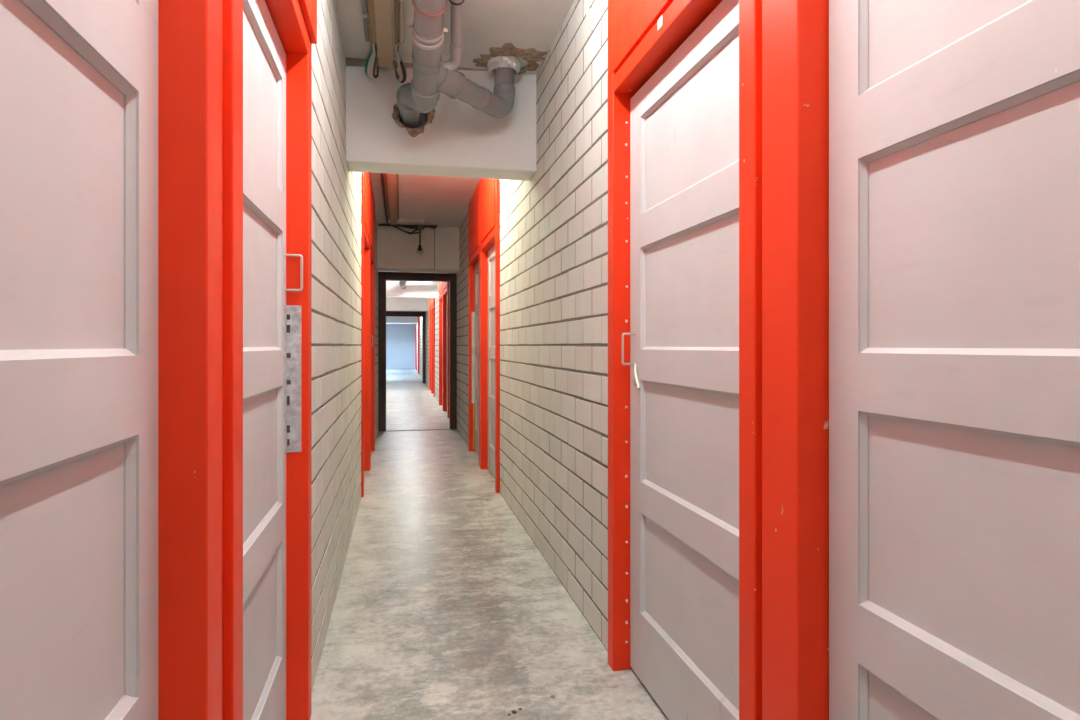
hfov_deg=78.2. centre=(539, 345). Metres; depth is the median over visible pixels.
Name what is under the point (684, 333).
door
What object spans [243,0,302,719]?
door
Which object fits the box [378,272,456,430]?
door frame
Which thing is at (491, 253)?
door
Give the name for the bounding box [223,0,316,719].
door frame
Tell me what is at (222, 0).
trim
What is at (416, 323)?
door frame
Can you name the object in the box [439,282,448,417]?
door frame
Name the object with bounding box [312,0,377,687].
wall
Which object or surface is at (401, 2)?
conduit
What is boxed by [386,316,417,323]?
beam
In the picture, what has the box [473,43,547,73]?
mortar patch
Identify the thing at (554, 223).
wall
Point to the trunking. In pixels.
(401, 220)
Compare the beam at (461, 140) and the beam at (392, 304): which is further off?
the beam at (392, 304)
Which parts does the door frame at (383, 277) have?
post, post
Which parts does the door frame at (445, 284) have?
transom panel, post, post, post, post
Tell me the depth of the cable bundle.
8.32 m
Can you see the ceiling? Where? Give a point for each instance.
(442, 201)
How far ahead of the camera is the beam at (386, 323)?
30.93 m
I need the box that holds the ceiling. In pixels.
[335,0,573,226]
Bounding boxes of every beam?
[346,57,535,180]
[377,224,458,272]
[378,271,437,297]
[386,298,426,310]
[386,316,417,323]
[386,323,415,323]
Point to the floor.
(445, 607)
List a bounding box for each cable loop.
[365,43,378,78]
[393,44,406,82]
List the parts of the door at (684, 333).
handle, panel, panel, panel, panel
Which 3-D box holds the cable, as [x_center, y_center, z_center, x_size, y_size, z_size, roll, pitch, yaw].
[-0.473,-1.496,2.098,0.008,0.008,2.500,0,0,-12]
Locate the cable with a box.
[392,0,394,46]
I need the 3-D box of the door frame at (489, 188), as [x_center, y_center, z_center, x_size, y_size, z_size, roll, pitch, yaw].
[-0.501,-0.200,6.256,0.134,2.700,2.170,0,0,-12]
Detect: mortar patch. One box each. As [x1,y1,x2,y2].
[392,104,435,136]
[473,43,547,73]
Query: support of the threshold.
on the floor
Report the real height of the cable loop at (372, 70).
0.112 m
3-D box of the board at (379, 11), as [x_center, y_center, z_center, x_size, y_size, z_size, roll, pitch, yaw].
[-0.544,-1.520,2.215,0.128,0.060,2.760,0,0,-12]
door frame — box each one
[158,0,221,719]
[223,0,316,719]
[361,172,374,496]
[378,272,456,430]
[386,311,425,382]
[415,323,416,369]
[418,317,419,373]
[429,298,434,396]
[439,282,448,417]
[468,178,499,492]
[608,0,828,719]
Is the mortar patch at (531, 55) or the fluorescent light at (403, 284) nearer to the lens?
the mortar patch at (531, 55)
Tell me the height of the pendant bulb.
0.310 m
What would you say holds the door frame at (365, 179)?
attached to the wall at (336, 190)
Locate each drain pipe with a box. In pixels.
[396,0,514,128]
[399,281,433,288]
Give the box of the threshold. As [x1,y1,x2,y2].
[386,429,449,430]
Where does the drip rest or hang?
attached to the wall at (554, 223)
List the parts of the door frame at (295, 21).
post, post, transom panel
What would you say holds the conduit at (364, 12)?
attached to the ceiling
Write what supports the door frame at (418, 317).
attached to the wall at (554, 223)
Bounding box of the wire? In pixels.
[434,229,434,269]
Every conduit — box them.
[361,0,369,41]
[380,173,387,223]
[398,0,403,45]
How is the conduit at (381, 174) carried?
attached to the ceiling
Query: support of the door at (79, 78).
in the wall at (336, 190)
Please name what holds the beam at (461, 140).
attached to the ceiling
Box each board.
[367,0,397,67]
[384,173,398,224]
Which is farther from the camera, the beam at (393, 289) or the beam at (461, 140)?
the beam at (393, 289)
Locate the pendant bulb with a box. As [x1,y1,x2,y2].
[416,229,422,253]
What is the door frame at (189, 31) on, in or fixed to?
attached to the wall at (336, 190)
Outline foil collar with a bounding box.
[487,56,520,75]
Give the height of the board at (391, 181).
0.060 m
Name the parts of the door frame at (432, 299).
post, post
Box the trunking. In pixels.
[398,218,424,223]
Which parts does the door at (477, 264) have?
panel, panel, panel, panel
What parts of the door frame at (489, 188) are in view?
post, transom panel, post, post, transom panel, post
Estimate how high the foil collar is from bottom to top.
0.066 m
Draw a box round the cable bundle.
[378,223,436,234]
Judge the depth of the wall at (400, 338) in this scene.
32.98 m
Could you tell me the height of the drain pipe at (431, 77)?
0.391 m
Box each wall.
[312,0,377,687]
[386,324,414,368]
[417,0,607,650]
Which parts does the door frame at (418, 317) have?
post, post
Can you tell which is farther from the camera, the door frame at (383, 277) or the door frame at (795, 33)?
the door frame at (383, 277)
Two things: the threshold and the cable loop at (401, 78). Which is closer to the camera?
the cable loop at (401, 78)
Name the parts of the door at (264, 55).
panel, panel, panel, panel, handle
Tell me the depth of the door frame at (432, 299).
15.89 m
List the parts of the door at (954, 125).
panel, panel, panel, panel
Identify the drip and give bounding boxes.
[585,0,589,28]
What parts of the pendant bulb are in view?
glass globe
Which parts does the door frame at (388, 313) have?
post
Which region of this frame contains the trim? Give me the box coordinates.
[222,0,222,719]
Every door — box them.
[0,0,157,719]
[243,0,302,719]
[475,262,478,454]
[488,244,494,476]
[622,0,738,719]
[829,0,1079,719]
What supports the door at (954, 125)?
in the wall at (554, 223)
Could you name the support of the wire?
attached to the beam at (396, 249)
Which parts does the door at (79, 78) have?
panel, panel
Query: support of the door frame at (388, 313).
attached to the wall at (554, 223)
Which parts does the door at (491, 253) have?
panel, panel, panel, panel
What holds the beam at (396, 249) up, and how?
attached to the ceiling
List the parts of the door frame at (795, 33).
post, transom panel, post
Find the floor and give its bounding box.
[310,369,668,719]
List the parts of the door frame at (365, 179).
post, transom panel, post, post, transom panel, post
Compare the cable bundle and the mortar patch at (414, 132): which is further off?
the cable bundle
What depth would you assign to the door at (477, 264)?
7.12 m

